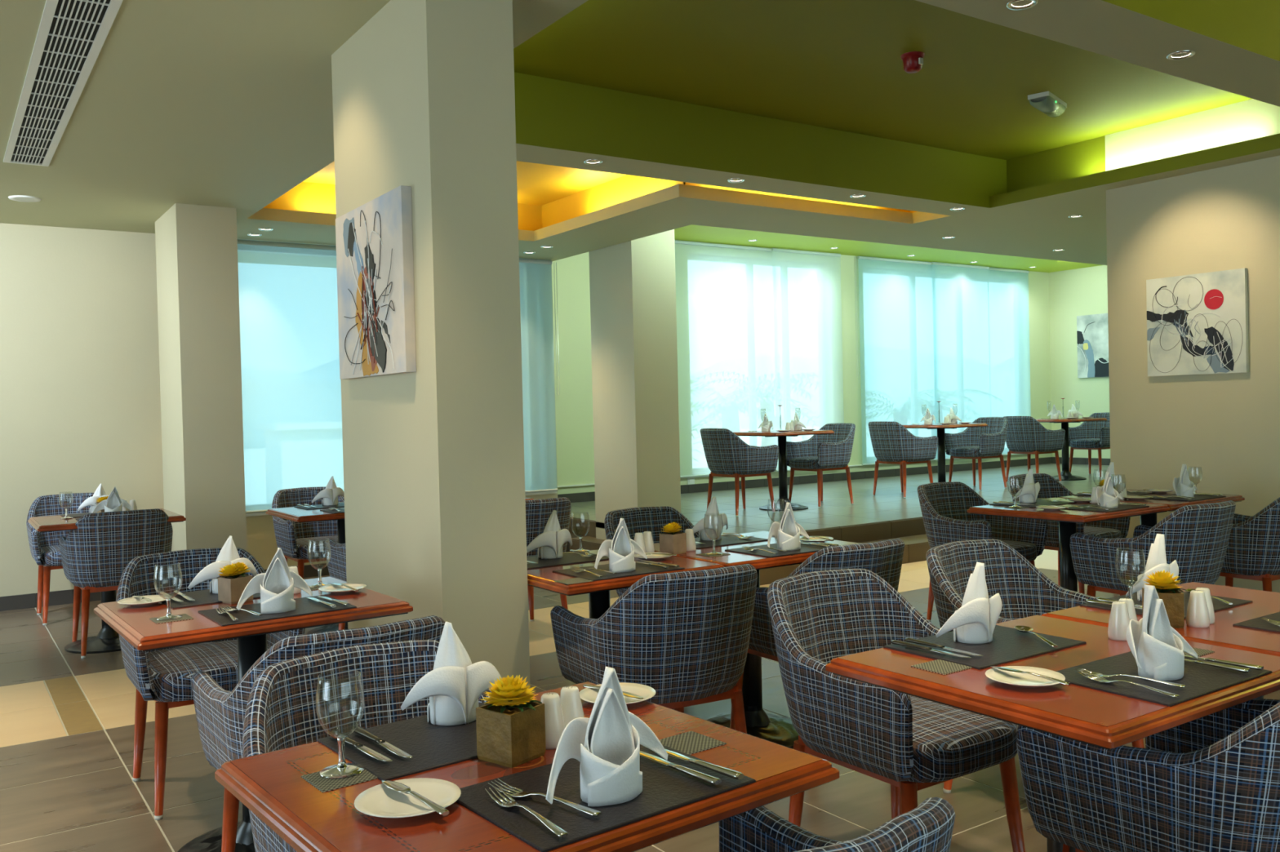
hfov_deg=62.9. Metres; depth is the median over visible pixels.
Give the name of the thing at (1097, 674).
fork
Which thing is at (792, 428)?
shaker
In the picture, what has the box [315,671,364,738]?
bowl
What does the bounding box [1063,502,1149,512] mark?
placemat
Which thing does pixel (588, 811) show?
fork
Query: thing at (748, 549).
fork
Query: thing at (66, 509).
water goblet
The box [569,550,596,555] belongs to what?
fork
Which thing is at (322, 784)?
coaster
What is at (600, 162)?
recessed light
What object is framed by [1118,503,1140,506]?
knife
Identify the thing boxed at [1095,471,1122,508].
folded napkin
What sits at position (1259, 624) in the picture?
placemat
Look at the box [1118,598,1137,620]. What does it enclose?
shaker
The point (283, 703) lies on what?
plaid armchair
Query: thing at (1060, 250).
recessed light
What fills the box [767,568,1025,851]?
plaid armchair
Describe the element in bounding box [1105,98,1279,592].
wall
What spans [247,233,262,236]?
recessed light
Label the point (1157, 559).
folded napkin
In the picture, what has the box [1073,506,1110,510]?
fork
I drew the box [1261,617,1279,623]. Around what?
fork
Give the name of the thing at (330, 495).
folded napkin
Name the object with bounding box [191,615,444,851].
plaid armchair
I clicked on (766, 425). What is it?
folded napkin
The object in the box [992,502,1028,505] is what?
knife
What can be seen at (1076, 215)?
recessed light
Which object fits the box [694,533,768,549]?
placemat
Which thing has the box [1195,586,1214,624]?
shaker
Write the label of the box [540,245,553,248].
recessed light
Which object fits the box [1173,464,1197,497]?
folded napkin
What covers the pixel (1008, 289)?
roller blind
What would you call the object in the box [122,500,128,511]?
shaker
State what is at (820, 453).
plaid armchair
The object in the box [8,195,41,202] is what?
ceiling speaker
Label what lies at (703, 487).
baseboard
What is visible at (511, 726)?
flower pot
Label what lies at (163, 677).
plaid armchair
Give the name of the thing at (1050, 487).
plaid armchair
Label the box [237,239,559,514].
roller blind
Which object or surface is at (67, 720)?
floor
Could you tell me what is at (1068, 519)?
dining table
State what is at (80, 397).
wall
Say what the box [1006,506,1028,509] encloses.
coaster
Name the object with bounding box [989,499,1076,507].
placemat
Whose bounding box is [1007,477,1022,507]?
water goblet
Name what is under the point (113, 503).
folded napkin
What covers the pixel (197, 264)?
wall pillar
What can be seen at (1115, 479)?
folded napkin
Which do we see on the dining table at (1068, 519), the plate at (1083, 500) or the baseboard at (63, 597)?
the plate at (1083, 500)
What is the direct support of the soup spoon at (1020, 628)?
on the placemat at (1008, 645)
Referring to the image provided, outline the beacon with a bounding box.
[900,51,924,73]
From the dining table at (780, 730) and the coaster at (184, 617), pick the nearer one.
the coaster at (184, 617)
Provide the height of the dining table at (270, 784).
0.749 m
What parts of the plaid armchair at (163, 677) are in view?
leg, leg, seat frame, seat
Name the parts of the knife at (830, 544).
handle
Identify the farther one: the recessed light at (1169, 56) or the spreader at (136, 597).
the recessed light at (1169, 56)
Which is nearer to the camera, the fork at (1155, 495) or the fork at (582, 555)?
the fork at (582, 555)
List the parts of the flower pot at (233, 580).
flower, pot, flower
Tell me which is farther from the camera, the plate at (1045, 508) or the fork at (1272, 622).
the plate at (1045, 508)
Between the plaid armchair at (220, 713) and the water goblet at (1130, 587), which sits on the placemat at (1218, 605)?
the water goblet at (1130, 587)
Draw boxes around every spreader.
[132,595,151,601]
[333,583,358,591]
[381,780,448,816]
[582,684,644,698]
[634,553,676,556]
[808,536,833,541]
[990,666,1071,686]
[1040,505,1070,508]
[1065,497,1090,499]
[1128,495,1154,498]
[1142,488,1172,490]
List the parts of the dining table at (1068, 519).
edge moulding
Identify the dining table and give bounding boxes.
[27,508,186,653]
[93,577,413,851]
[214,681,839,851]
[266,506,347,634]
[527,549,724,618]
[653,531,859,748]
[733,430,834,511]
[825,615,1279,851]
[902,423,987,482]
[966,497,1170,591]
[1035,417,1106,480]
[1040,582,1279,698]
[1057,488,1244,527]
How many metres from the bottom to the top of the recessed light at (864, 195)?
0.011 m
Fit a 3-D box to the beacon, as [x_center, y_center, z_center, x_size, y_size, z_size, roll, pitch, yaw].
[1.393,-1.851,5.339,0.120,0.085,0.120,-2,1,-34]
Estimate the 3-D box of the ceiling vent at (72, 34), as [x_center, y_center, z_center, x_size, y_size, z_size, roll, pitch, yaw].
[-2.401,-1.409,4.292,0.210,0.008,3.200,-2,1,-34]
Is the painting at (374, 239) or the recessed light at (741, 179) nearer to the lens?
the painting at (374, 239)
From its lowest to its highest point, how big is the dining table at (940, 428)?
0.749 m
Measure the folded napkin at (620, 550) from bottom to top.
0.177 m
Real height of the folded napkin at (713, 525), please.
0.177 m
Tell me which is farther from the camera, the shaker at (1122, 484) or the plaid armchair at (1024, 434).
the plaid armchair at (1024, 434)
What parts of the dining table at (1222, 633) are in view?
edge moulding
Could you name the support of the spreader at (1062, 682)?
on the plate at (1011, 678)
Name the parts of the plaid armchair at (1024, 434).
leg, leg, seat frame, leg, seat, leg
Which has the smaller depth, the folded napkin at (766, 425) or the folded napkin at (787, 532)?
the folded napkin at (787, 532)
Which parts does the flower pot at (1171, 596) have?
flower, pot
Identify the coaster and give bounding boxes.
[149,613,193,623]
[300,768,377,792]
[308,583,331,591]
[554,577,592,584]
[658,731,726,755]
[695,551,730,557]
[910,659,972,675]
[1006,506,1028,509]
[1182,647,1214,657]
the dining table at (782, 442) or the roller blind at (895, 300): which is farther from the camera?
the roller blind at (895, 300)
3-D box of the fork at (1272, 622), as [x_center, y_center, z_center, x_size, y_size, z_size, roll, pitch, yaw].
[1.533,0.462,2.381,0.026,0.011,0.198,-2,1,-32]
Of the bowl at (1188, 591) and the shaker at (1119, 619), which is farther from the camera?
the bowl at (1188, 591)
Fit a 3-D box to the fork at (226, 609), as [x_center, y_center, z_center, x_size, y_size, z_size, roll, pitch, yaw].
[-1.117,0.517,2.932,0.198,0.011,0.026,-1,1,39]
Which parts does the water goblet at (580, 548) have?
stem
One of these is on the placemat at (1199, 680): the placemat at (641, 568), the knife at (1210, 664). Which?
the knife at (1210, 664)
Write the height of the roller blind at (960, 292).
2.756 m
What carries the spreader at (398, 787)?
on the plate at (381, 801)
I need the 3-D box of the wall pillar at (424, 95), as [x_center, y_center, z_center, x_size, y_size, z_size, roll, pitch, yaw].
[-0.778,-0.099,3.779,0.305,2.730,0.930,-2,1,-34]
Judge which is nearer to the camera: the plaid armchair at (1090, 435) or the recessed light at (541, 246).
the recessed light at (541, 246)
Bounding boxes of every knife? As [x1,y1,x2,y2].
[160,591,183,601]
[173,590,195,600]
[306,597,336,608]
[318,596,350,606]
[328,730,392,761]
[351,726,413,757]
[635,561,669,568]
[640,751,721,785]
[641,560,679,567]
[643,746,743,779]
[800,541,839,546]
[800,542,830,546]
[890,640,971,657]
[904,637,983,656]
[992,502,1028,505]
[998,501,1029,504]
[1076,492,1091,494]
[1085,599,1142,609]
[1096,597,1142,606]
[1118,502,1146,505]
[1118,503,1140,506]
[1184,654,1263,670]
[1184,658,1251,673]
[1193,493,1218,496]
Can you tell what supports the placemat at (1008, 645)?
on the dining table at (1091, 717)
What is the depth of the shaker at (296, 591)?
3.26 m
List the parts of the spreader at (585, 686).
handle, blade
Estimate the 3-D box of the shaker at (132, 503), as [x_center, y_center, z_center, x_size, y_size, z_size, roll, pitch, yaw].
[-3.009,0.479,6.202,0.051,0.085,0.051,-2,1,-34]
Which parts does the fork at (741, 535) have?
handle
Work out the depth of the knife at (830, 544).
4.03 m
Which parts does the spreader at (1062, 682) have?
blade, handle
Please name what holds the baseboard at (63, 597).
attached to the wall at (80, 397)
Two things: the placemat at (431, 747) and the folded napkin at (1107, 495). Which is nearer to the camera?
the placemat at (431, 747)
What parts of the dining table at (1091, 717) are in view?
edge moulding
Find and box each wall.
[0,222,557,605]
[551,252,1052,494]
[1048,265,1110,458]
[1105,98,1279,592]
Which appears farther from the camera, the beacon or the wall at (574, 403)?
the wall at (574, 403)
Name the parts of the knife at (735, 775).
blade, handle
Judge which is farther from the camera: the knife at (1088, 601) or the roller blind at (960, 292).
the roller blind at (960, 292)
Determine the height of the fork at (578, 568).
0.011 m
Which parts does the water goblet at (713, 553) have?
stem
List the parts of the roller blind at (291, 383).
bead cord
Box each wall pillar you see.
[155,203,246,551]
[331,0,530,688]
[588,229,680,540]
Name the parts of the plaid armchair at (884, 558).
leg, seat frame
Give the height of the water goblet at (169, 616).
0.150 m
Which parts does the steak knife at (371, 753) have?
handle, blade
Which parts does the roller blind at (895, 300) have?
bead cord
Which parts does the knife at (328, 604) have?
blade, handle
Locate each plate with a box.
[117,595,171,606]
[318,583,366,594]
[354,777,461,818]
[579,682,655,705]
[634,552,671,560]
[775,430,791,431]
[800,536,833,542]
[985,666,1065,688]
[1035,505,1067,511]
[1066,497,1090,502]
[1123,495,1151,500]
[1145,488,1173,493]
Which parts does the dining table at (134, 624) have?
edge moulding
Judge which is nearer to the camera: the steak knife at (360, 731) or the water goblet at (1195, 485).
the steak knife at (360, 731)
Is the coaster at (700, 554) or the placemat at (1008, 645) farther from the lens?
the coaster at (700, 554)
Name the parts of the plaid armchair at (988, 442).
leg, leg, seat, seat frame, leg, leg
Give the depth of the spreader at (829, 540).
4.15 m
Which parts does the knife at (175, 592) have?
handle, blade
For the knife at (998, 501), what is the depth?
5.46 m
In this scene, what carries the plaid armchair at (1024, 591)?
on the floor
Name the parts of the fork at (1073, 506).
handle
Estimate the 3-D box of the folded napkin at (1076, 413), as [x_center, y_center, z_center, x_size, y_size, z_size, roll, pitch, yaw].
[5.410,-0.185,13.014,0.091,0.177,0.213,-2,1,-34]
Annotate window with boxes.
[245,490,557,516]
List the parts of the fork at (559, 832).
handle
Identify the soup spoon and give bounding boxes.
[1013,626,1057,647]
[1184,589,1232,604]
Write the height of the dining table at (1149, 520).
0.749 m
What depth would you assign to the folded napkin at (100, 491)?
6.23 m
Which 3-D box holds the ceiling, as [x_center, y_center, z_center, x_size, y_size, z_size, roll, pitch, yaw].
[2.725,-1.991,5.952,17.700,0.850,13.200,-2,1,-34]
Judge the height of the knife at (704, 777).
0.009 m
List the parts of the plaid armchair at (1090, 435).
leg, leg, seat, seat frame, leg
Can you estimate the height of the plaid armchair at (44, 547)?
0.805 m
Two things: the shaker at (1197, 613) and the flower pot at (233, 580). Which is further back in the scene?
the flower pot at (233, 580)
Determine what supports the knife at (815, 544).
on the placemat at (805, 548)
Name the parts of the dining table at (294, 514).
edge moulding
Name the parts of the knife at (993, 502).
handle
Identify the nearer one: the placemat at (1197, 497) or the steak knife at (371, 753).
the steak knife at (371, 753)
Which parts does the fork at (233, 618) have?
handle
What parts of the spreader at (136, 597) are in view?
handle, blade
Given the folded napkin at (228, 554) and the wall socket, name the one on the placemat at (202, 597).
the folded napkin at (228, 554)
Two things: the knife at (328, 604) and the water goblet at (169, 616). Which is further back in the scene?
the knife at (328, 604)
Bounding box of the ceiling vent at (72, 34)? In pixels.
[3,0,123,166]
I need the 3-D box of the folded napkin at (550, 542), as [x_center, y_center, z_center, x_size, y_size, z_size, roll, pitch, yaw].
[-0.336,0.402,3.884,0.213,0.177,0.091,-2,1,-34]
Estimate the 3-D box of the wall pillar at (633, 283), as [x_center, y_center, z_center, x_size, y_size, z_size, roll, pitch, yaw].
[-0.053,-0.531,9.167,0.450,3.160,0.680,-2,1,-34]
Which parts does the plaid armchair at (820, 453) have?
leg, seat, leg, seat frame, leg, leg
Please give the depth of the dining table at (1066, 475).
12.86 m
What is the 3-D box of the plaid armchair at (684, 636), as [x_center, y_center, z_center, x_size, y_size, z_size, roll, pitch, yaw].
[0.080,0.839,3.451,0.558,0.805,0.625,-2,1,-28]
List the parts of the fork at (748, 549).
handle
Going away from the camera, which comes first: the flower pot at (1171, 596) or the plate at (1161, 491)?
the flower pot at (1171, 596)
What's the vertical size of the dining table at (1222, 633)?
0.749 m
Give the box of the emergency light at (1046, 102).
[1027,91,1066,117]
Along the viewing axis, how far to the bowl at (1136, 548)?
2.73 m
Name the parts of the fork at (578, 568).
handle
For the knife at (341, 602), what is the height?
0.009 m
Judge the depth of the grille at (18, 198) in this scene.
6.49 m
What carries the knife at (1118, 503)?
on the placemat at (1121, 507)
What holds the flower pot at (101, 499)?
on the dining table at (107, 640)
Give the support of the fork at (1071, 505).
on the placemat at (1121, 507)
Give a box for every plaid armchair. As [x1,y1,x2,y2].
[26,493,117,625]
[58,508,173,658]
[115,547,305,820]
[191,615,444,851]
[242,640,492,851]
[271,486,344,579]
[324,538,346,630]
[525,497,571,621]
[550,564,757,733]
[604,506,699,596]
[700,428,778,516]
[719,797,955,851]
[729,537,904,755]
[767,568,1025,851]
[786,422,855,508]
[868,421,937,498]
[917,481,1047,622]
[925,539,1144,793]
[945,417,1008,491]
[1003,416,1065,482]
[1008,473,1130,595]
[1016,698,1279,851]
[1068,412,1110,478]
[1070,500,1235,596]
[1219,497,1279,591]
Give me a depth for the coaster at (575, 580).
3.36 m
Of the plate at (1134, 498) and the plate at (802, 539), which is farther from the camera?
the plate at (1134, 498)
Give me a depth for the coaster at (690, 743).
1.71 m
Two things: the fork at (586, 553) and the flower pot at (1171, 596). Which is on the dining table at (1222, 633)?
the flower pot at (1171, 596)
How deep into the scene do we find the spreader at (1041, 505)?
5.16 m
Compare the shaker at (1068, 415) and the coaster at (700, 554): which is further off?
the shaker at (1068, 415)
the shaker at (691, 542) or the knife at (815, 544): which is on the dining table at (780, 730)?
the shaker at (691, 542)
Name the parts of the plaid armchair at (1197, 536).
leg, seat frame, seat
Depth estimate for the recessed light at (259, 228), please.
7.75 m
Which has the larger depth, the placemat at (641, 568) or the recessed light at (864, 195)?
the recessed light at (864, 195)
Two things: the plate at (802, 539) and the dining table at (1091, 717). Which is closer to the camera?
the dining table at (1091, 717)
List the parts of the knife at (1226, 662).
blade, handle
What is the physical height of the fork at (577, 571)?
0.011 m
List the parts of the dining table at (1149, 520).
edge moulding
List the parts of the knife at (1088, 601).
handle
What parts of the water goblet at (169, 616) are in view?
stem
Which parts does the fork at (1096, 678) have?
handle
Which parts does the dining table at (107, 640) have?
edge moulding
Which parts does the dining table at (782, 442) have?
edge moulding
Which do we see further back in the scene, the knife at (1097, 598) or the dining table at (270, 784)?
the knife at (1097, 598)
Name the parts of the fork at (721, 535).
handle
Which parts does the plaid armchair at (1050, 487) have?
seat frame, leg, leg, seat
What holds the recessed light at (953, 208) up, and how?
in the ceiling
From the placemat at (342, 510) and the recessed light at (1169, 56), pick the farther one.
the placemat at (342, 510)
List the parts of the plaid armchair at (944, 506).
leg, seat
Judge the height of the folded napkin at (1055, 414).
0.177 m
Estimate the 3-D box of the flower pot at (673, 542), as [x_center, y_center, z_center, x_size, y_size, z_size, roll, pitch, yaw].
[0.122,0.424,3.968,0.093,0.116,0.111,0,1,44]
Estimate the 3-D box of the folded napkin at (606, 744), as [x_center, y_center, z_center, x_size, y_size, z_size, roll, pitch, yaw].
[-0.054,0.435,1.481,0.213,0.177,0.091,-2,1,-38]
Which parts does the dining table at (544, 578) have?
edge moulding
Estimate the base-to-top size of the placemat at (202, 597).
0.004 m
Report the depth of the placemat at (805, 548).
3.94 m
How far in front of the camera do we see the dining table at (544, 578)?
3.53 m
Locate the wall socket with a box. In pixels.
[687,477,694,484]
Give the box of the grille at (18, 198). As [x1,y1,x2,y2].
[14,197,35,200]
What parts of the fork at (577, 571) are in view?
handle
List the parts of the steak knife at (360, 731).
handle, blade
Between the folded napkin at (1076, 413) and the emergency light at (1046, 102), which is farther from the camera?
the folded napkin at (1076, 413)
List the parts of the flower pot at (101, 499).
pot, flower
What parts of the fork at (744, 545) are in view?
handle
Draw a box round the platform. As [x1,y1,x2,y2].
[565,463,1109,585]
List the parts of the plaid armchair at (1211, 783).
leg, seat frame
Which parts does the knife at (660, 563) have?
handle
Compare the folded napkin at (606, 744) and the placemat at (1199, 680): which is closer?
the folded napkin at (606, 744)
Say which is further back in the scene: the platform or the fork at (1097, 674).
the platform
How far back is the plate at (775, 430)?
9.80 m
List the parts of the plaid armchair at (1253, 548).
leg, seat, seat frame, leg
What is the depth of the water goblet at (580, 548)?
4.06 m
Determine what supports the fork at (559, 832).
on the placemat at (665, 788)
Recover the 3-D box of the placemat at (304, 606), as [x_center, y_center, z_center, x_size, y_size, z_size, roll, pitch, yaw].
[-1.037,0.525,2.993,0.370,0.004,0.262,-2,1,-36]
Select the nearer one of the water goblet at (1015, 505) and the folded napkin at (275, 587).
the folded napkin at (275, 587)
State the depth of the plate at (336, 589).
3.29 m
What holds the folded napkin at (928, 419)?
on the dining table at (940, 428)
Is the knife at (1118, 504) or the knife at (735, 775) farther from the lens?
the knife at (1118, 504)
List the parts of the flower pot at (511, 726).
flower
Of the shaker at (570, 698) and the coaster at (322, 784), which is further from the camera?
the shaker at (570, 698)
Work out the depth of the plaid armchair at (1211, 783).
1.97 m
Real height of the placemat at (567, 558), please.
0.004 m
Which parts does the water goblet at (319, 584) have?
stem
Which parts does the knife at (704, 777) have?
blade, handle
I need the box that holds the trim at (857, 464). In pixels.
[557,464,862,487]
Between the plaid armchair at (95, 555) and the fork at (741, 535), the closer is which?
the fork at (741, 535)
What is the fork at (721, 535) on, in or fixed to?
on the placemat at (726, 540)
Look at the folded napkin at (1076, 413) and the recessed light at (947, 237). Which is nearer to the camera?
the recessed light at (947, 237)
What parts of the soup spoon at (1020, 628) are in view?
handle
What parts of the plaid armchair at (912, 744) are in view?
leg, leg, seat frame, leg, seat, leg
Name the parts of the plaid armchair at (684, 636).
leg, seat frame, leg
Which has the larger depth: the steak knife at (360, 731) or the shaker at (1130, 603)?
the shaker at (1130, 603)
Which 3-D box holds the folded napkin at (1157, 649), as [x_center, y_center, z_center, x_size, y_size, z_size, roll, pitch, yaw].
[1.020,0.399,2.053,0.213,0.177,0.091,-2,1,-34]
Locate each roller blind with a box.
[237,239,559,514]
[674,240,777,478]
[771,248,844,471]
[853,255,935,466]
[930,262,991,460]
[988,266,1031,455]
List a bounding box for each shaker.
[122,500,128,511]
[128,499,137,511]
[288,566,301,594]
[540,692,565,749]
[560,685,584,726]
[634,532,645,554]
[643,531,654,552]
[684,528,696,551]
[785,422,790,430]
[789,422,794,431]
[943,416,948,422]
[1066,411,1071,417]
[1090,486,1099,503]
[1107,601,1129,640]
[1115,484,1124,499]
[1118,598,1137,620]
[1119,483,1127,499]
[1186,590,1209,627]
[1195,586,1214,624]
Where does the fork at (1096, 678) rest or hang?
on the placemat at (1199, 680)
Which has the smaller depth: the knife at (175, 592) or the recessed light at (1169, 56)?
the knife at (175, 592)
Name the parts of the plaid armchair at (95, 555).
leg, leg, seat frame, seat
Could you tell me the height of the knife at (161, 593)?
0.009 m
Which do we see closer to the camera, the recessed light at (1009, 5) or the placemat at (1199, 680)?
the placemat at (1199, 680)
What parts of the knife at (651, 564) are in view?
handle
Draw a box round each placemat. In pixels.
[60,512,89,517]
[162,589,260,608]
[197,595,356,626]
[293,502,344,510]
[317,702,488,781]
[320,508,344,513]
[455,744,755,851]
[526,551,608,569]
[552,560,684,581]
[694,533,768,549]
[724,542,832,557]
[883,625,1086,670]
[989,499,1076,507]
[1056,651,1271,706]
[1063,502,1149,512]
[1074,491,1155,496]
[1080,591,1253,619]
[1148,493,1226,501]
[1232,612,1279,632]
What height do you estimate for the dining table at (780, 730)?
0.749 m
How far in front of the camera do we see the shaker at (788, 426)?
10.09 m
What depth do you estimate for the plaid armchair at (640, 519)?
5.24 m
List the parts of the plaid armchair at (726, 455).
leg, leg, seat frame, leg, seat, leg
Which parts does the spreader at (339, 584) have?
handle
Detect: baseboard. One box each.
[0,563,329,611]
[557,457,1110,502]
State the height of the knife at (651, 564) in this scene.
0.009 m
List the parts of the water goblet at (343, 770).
stem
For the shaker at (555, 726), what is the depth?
1.71 m
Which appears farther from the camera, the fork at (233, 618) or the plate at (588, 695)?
the fork at (233, 618)
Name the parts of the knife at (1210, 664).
blade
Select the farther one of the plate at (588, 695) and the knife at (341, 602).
the knife at (341, 602)
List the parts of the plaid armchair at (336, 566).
leg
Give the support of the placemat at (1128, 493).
on the dining table at (1149, 520)
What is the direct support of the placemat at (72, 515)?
on the dining table at (107, 640)
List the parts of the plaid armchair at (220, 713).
leg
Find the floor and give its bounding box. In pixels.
[0,549,1279,851]
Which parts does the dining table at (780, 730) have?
edge moulding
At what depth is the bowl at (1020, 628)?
2.45 m
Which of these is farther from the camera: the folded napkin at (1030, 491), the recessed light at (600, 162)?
the recessed light at (600, 162)
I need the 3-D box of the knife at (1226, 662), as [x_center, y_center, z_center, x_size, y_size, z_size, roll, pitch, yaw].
[1.159,0.476,2.137,0.018,0.009,0.209,-2,1,-38]
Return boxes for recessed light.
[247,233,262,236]
[257,227,273,231]
[523,251,535,253]
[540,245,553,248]
[583,159,602,164]
[727,177,744,182]
[849,194,866,198]
[942,235,955,239]
[950,207,965,210]
[1006,0,1038,9]
[1053,248,1065,251]
[1068,214,1083,217]
[1166,49,1195,60]
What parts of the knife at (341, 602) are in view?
blade, handle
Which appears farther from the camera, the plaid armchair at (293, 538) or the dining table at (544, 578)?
the plaid armchair at (293, 538)
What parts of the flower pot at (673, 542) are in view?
flower, pot, flower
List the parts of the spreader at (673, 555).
handle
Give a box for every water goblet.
[58,492,73,519]
[153,562,182,620]
[307,539,330,587]
[315,671,364,779]
[571,511,590,551]
[703,514,723,555]
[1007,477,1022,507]
[1115,547,1145,608]
[1187,466,1202,493]
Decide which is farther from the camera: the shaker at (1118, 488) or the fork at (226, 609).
the shaker at (1118, 488)
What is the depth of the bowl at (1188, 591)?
2.88 m
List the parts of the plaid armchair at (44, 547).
leg, leg, seat, seat frame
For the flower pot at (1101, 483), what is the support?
on the dining table at (1068, 519)
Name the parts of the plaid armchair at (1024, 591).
leg, leg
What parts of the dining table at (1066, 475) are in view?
edge moulding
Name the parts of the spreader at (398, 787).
blade, handle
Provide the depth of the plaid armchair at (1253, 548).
5.26 m
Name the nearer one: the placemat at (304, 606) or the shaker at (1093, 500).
the placemat at (304, 606)
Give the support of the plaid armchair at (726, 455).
on the platform
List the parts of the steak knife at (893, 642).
handle, blade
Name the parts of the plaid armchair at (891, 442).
leg, leg, seat frame, leg, seat, leg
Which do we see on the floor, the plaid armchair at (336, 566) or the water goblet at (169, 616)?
the plaid armchair at (336, 566)
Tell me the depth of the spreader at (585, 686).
1.96 m
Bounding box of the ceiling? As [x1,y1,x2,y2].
[0,0,1279,272]
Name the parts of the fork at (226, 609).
handle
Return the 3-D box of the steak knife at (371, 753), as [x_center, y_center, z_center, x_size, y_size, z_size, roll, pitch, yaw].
[-0.458,0.523,1.707,0.018,0.009,0.204,-2,1,-42]
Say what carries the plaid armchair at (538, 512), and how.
on the floor
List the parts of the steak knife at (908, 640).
handle, blade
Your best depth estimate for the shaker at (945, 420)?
11.51 m
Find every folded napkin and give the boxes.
[77,483,108,513]
[92,486,132,513]
[187,535,257,594]
[236,547,312,613]
[311,476,344,505]
[400,622,502,725]
[526,510,572,559]
[546,666,667,806]
[594,518,647,573]
[692,496,728,540]
[758,413,773,431]
[767,502,809,551]
[791,412,806,431]
[920,408,936,424]
[936,562,1002,644]
[946,408,961,423]
[1012,469,1039,502]
[1047,404,1062,419]
[1068,404,1083,417]
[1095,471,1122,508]
[1101,462,1120,487]
[1125,533,1178,601]
[1125,585,1197,680]
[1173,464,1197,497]
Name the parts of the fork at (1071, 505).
handle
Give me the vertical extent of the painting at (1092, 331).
0.930 m
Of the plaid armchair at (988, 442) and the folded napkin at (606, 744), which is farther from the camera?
the plaid armchair at (988, 442)
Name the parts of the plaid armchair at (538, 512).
leg, leg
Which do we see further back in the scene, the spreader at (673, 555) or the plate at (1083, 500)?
the plate at (1083, 500)
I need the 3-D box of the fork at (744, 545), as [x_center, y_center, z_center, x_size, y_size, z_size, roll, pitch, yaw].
[0.469,0.462,3.936,0.198,0.011,0.026,-1,1,41]
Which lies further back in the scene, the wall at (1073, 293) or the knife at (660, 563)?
the wall at (1073, 293)
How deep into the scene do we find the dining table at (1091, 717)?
1.99 m
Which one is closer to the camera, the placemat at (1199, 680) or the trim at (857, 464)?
the placemat at (1199, 680)
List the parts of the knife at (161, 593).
handle, blade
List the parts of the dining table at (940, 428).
edge moulding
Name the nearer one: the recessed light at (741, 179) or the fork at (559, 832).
the fork at (559, 832)
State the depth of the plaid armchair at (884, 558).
3.76 m
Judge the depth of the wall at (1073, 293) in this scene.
15.79 m
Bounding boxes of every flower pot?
[95,496,108,512]
[216,562,253,604]
[475,675,546,768]
[659,521,686,554]
[1096,479,1115,488]
[1142,570,1186,628]
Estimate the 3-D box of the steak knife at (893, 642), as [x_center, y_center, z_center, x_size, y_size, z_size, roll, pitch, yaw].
[0.632,0.487,2.280,0.018,0.009,0.204,-2,1,-38]
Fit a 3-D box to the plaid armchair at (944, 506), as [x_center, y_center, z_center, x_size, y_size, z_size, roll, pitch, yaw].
[1.974,0.748,6.153,0.558,0.805,0.625,-2,1,-34]
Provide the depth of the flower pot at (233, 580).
3.13 m
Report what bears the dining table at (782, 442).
on the platform
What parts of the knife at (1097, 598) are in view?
handle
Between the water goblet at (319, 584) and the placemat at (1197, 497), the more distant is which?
the placemat at (1197, 497)
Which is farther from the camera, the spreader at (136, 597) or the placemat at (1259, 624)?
the spreader at (136, 597)
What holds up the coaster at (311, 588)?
on the dining table at (134, 624)
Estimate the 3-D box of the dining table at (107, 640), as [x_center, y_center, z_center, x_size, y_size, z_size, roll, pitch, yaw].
[-3.102,0.900,6.100,0.745,0.749,0.670,-2,1,-34]
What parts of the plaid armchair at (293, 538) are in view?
leg, seat frame, seat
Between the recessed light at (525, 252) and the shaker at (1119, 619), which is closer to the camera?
the shaker at (1119, 619)
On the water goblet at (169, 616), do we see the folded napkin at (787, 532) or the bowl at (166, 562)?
the bowl at (166, 562)
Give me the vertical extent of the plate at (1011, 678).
0.015 m
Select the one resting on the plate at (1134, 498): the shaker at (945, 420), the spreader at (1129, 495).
the spreader at (1129, 495)
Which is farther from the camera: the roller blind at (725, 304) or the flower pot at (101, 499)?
the roller blind at (725, 304)
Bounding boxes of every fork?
[215,606,238,621]
[220,604,262,615]
[484,785,568,837]
[488,778,601,816]
[562,552,595,556]
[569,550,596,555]
[569,567,602,577]
[570,566,617,573]
[720,534,754,538]
[722,533,752,537]
[741,546,777,554]
[742,545,787,551]
[1071,505,1113,508]
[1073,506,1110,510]
[1073,666,1186,688]
[1077,670,1179,697]
[1155,495,1192,499]
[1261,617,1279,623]
[1265,619,1279,626]
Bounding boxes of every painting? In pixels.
[335,185,416,379]
[1076,313,1109,377]
[1146,267,1248,376]
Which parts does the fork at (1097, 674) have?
handle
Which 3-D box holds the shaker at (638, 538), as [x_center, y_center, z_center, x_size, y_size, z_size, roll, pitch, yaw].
[-0.003,0.444,3.935,0.051,0.085,0.051,-2,1,-34]
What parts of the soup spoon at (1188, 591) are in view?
handle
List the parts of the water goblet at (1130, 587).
stem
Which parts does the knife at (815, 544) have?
handle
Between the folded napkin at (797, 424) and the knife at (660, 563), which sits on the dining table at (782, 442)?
the folded napkin at (797, 424)
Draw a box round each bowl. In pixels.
[153,562,182,599]
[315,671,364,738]
[1013,626,1033,632]
[1115,547,1145,586]
[1184,589,1195,593]
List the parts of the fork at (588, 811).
handle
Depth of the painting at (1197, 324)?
6.55 m
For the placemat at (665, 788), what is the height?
0.004 m

